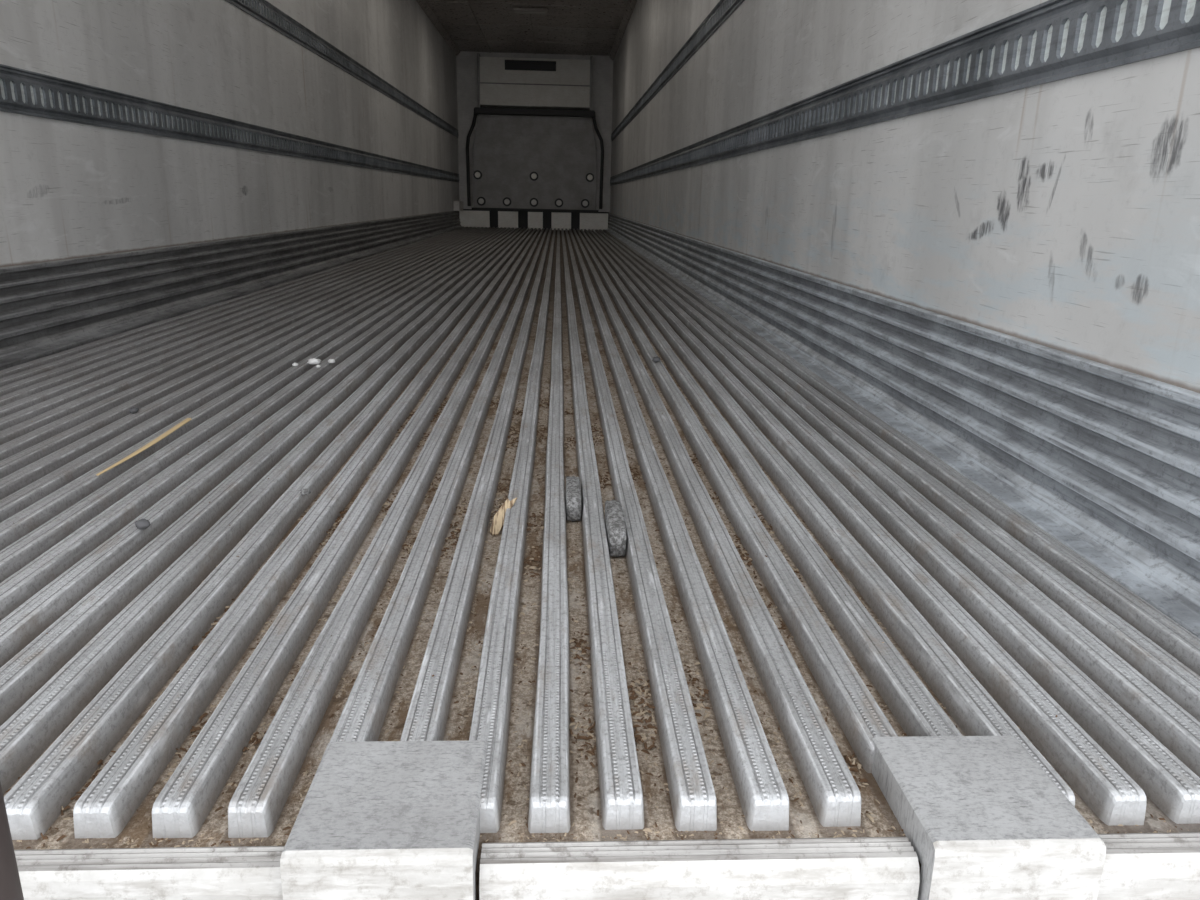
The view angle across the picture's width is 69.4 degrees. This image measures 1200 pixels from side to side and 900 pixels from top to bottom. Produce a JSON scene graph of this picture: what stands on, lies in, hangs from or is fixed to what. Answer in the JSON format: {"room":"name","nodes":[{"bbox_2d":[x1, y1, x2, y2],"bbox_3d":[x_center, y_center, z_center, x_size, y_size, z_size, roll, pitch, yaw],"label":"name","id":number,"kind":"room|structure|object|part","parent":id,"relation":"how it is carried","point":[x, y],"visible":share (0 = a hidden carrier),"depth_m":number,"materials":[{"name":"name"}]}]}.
{"room":"loading area","nodes":[
{"label":"loading area","id":0,"kind":"room"},
{"bbox_2d":[0,0,459,266],"bbox_3d":[-1.985,-2.909,7.072,0.070,2.760,14.230,0,16,-3],"label":"wall","id":1,"kind":"structure","parent":0,"point":[69,190],"depth_m":4.03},
{"bbox_2d":[0,64,459,181],"bbox_3d":[-1.954,-2.414,7.207,0.013,0.129,14.150,0,16,-3],"label":"rail","id":2,"kind":"object","parent":1,"relation":"attached to","point":[24,92],"visible":1,"depth_m":3.48,"materials":[{"name":"grey metal"}]},
{"bbox_2d":[0,211,463,370],"bbox_3d":[-1.929,-1.801,7.391,0.090,0.277,14.200,0,16,-3],"label":"baseboard","id":3,"kind":"structure","parent":1,"relation":"attached to","point":[51,307],"depth_m":3.44,"materials":[{"name":"metal"}]},
{"bbox_2d":[226,0,457,137],"bbox_3d":[-1.940,-3.059,7.020,0.013,0.120,14.150,0,16,-3],"label":"rail","id":4,"kind":"object","parent":1,"relation":"attached to","point":[264,11],"visible":1,"depth_m":5.98,"materials":[{"name":"grey metal"}]},
{"bbox_2d":[416,0,459,55],"bbox_3d":[-1.887,-4.200,6.701,0.070,0.070,14.210,0,16,-3],"label":"trim","id":5,"kind":"structure","parent":1,"relation":"attached to","point":[424,4],"depth_m":11.23,"materials":[{"name":"grey metal"}]},
{"bbox_2d":[453,201,462,210],"bbox_3d":[-2.213,-3.813,13.538,0.099,0.150,0.500,0,16,-3],"label":"guard","id":6,"kind":"object","parent":1,"relation":"attached to","point":[457,205],"visible":1,"depth_m":13.31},
{"bbox_2d":[427,0,628,55],"bbox_3d":[-0.694,-4.268,6.774,2.600,0.070,14.300,0,16,-3],"label":"ceiling","id":7,"kind":"structure","parent":0,"point":[446,12],"depth_m":11.32,"materials":[{"name":"grey metal"}]},
{"bbox_2d":[428,0,624,54],"bbox_3d":[-0.692,-4.215,6.743,2.300,0.014,14.150,0,16,-3],"label":"strips","id":8,"kind":"object","parent":7,"relation":"attached to","point":[466,2],"depth_m":11.35,"materials":[{"name":"grey metal"}]},
{"bbox_2d":[513,8,548,13],"bbox_3d":[-0.821,-5.214,10.298,0.420,0.049,0.100,0,16,-3],"label":"ceiling lamp","id":9,"kind":"object","parent":7,"relation":"attached to","point":[517,10],"depth_m":10.26,"materials":[{"name":"white plastic"}]},
{"bbox_2d":[456,51,612,215],"bbox_3d":[-1.046,-4.893,13.993,2.600,2.760,0.070,0,16,-3],"label":"wall","id":10,"kind":"structure","parent":0,"point":[466,62],"depth_m":13.79,"materials":[{"name":"grey metal"}]},
{"bbox_2d":[474,53,594,116],"bbox_3d":[-1.011,-5.666,13.499,1.850,0.880,0.450,0,16,-3],"label":"refrigeration unit","id":11,"kind":"object","parent":10,"relation":"attached to","point":[505,85],"visible":0.95,"depth_m":13.44,"materials":[{"name":"grey plastic"}]},
{"bbox_2d":[474,107,594,116],"bbox_3d":[-1.017,-5.272,13.561,1.850,0.090,0.350,0,16,-3],"label":"horizontal bar","id":12,"kind":"object","parent":11,"relation":"attached to","point":[524,111],"depth_m":13.41,"materials":[{"name":"metal"}]},
{"bbox_2d":[0,227,1199,899],"bbox_3d":[-0.750,-1.619,7.508,2.462,0.151,14.225,0,16,-3],"label":"floor","id":13,"kind":"structure","parent":0,"point":[1041,631],"depth_m":1.14,"materials":[{"name":"metal"}]},
{"bbox_2d":[129,407,138,413],"bbox_3d":[-1.025,-0.087,1.907,0.018,0.014,0.026,0,16,-3],"label":"pebble","id":14,"kind":"object","parent":13,"relation":"on","point":[133,410],"visible":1,"depth_m":1.90,"materials":[{"name":"grey stone"}]},
{"bbox_2d":[135,519,150,529],"bbox_3d":[-0.664,0.108,1.258,0.022,0.015,0.019,0,16,-3],"label":"pebble","id":15,"kind":"object","parent":13,"relation":"on","point":[142,524],"visible":1,"depth_m":1.25,"materials":[{"name":"grey stone"}]},
{"bbox_2d":[96,418,191,475],"bbox_3d":[-0.867,-0.012,1.671,0.016,0.005,0.390,0,16,-4],"label":"stalk","id":16,"kind":"object","parent":13,"relation":"on","point":[186,420],"visible":1,"depth_m":1.66,"materials":[{"name":"beige plant"}]},
{"bbox_2d":[300,488,310,494],"bbox_3d":[-0.481,0.068,1.415,0.018,0.011,0.018,0,16,-3],"label":"pebble","id":17,"kind":"object","parent":13,"relation":"on","point":[303,491],"visible":1,"depth_m":1.41,"materials":[{"name":"grey stone"}]},
{"bbox_2d":[292,358,334,367],"bbox_3d":[-0.821,-0.254,2.489,0.087,0.018,0.093,6,17,15],"label":"crumbs","id":18,"kind":"object","parent":13,"relation":"on","point":[313,361],"visible":1,"depth_m":2.48,"materials":[{"name":"white"}]},
{"bbox_2d":[280,740,487,899],"bbox_3d":[-0.171,0.355,0.734,0.142,0.153,0.145,0,16,-3],"label":"plate","id":19,"kind":"object","parent":13,"relation":"on","point":[376,820],"visible":0.93,"depth_m":0.68,"materials":[{"name":"metal"}]},
{"bbox_2d":[490,497,516,534],"bbox_3d":[-0.156,0.104,1.372,0.021,0.042,0.074,7,17,18],"label":"wood splinter","id":20,"kind":"object","parent":13,"relation":"on","point":[498,520],"visible":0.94,"depth_m":1.36,"materials":[{"name":"beige wood"}]},
{"bbox_2d":[459,109,608,230],"bbox_3d":[-1.042,-4.453,13.852,2.420,1.810,0.326,0,16,-3],"label":"bulkhead","id":21,"kind":"object","parent":13,"relation":"on","point":[529,172],"visible":0.99,"depth_m":13.78,"materials":[{"name":"grey plastic"}]},
{"bbox_3d":[-1.034,-4.564,13.792,1.970,1.400,0.100,0,16,-3],"label":"bulkhead panel","id":22,"kind":"part","parent":21,"relation":"part of","materials":[{"name":"grey metal"}]},
{"bbox_2d":[565,476,581,521],"bbox_3d":[-0.045,0.080,1.454,0.027,0.045,0.134,0,16,-3],"label":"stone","id":23,"kind":"object","parent":13,"relation":"on","point":[573,502],"visible":1,"depth_m":1.40,"materials":[{"name":"grey stone"}]},
{"bbox_2d":[5,290,1199,848],"bbox_3d":[-0.478,-0.308,2.787,1.887,0.032,4.453,0,16,-3],"label":"debris","id":24,"kind":"object","parent":13,"relation":"on","point":[743,557],"visible":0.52,"depth_m":0.95,"materials":[{"name":"brown plant"}]},
{"bbox_2d":[14,832,1199,899],"bbox_3d":[-0.427,0.378,0.680,2.460,0.128,0.035,0,16,-3],"label":"door sill","id":25,"kind":"structure","parent":13,"relation":"attached to","point":[1137,866],"depth_m":0.68,"materials":[{"name":"metal"}]},
{"bbox_3d":[-0.950,0.374,0.654,1.414,0.128,0.035,0,16,-3],"label":"sill","id":26,"kind":"part","parent":25,"relation":"part of","materials":[{"name":"metal"}]},
{"bbox_3d":[0.078,0.382,0.705,0.347,0.128,0.035,0,16,-3],"label":"sill","id":27,"kind":"part","parent":25,"relation":"part of","materials":[{"name":"metal"}]},
{"bbox_3d":[0.598,0.386,0.731,0.408,0.128,0.035,0,16,-3],"label":"sill","id":28,"kind":"part","parent":25,"relation":"part of","materials":[{"name":"metal"}]},
{"bbox_2d":[605,499,625,556],"bbox_3d":[0.023,0.118,1.323,0.028,0.049,0.146,0,16,-3],"label":"stone","id":29,"kind":"object","parent":13,"relation":"on","point":[615,526],"visible":0.96,"depth_m":1.27,"materials":[{"name":"grey stone"}]},
{"bbox_2d":[652,357,659,361],"bbox_3d":[0.172,-0.275,2.638,0.027,0.018,0.026,0,16,-3],"label":"pebble","id":30,"kind":"object","parent":13,"relation":"on","point":[655,359],"visible":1,"depth_m":2.63,"materials":[{"name":"grey stone"}]},
{"bbox_2d":[872,736,1105,899],"bbox_3d":[0.321,0.359,0.758,0.136,0.153,0.145,0,16,-3],"label":"plate","id":31,"kind":"object","parent":13,"relation":"on","point":[982,819],"visible":0.98,"depth_m":0.70,"materials":[{"name":"metal"}]},
{"bbox_2d":[610,0,1199,392],"bbox_3d":[0.542,-2.890,7.197,0.070,2.760,14.230,0,16,-3],"label":"wall","id":32,"kind":"structure","parent":0,"point":[1063,215],"depth_m":1.88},
{"bbox_2d":[609,0,636,59],"bbox_3d":[0.500,-4.182,6.819,0.070,0.070,14.210,0,16,-3],"label":"trim","id":33,"kind":"structure","parent":32,"relation":"attached to","point":[631,4],"depth_m":11.09,"materials":[{"name":"grey metal"}]},
{"bbox_2d":[611,0,743,141],"bbox_3d":[0.504,-3.041,7.141,0.013,0.120,14.150,0,16,-3],"label":"rail","id":34,"kind":"object","parent":32,"relation":"attached to","point":[720,13],"visible":1,"depth_m":5.68,"materials":[{"name":"grey metal"}]},
{"bbox_2d":[605,214,1199,637],"bbox_3d":[0.438,-1.783,7.508,0.090,0.277,14.200,0,16,-3],"label":"baseboard","id":35,"kind":"structure","parent":32,"relation":"attached to","point":[1103,459],"depth_m":1.55,"materials":[{"name":"metal"}]},
{"bbox_2d":[610,0,1199,185],"bbox_3d":[0.490,-2.397,7.327,0.013,0.132,14.150,0,16,-3],"label":"rail","id":36,"kind":"object","parent":32,"relation":"attached to","point":[1049,41],"visible":1,"depth_m":1.70,"materials":[{"name":"grey metal"}]},
{"label":"outside","id":37,"kind":"structure","parent":0,"visible":0},
{"bbox_3d":[-0.037,1.705,0.494,60.000,0.100,60.000,0,16,-3],"label":"ground","id":38,"kind":"structure","parent":37,"visible":0},
{"bbox_2d":[0,782,23,899],"bbox_3d":[-0.393,0.833,0.693,0.044,1.449,0.044,0,16,-3],"label":"post","id":39,"kind":"object","parent":38,"relation":"on","point":[10,884],"visible":1,"depth_m":0.53,"materials":[{"name":"grey metal"}]}
]}

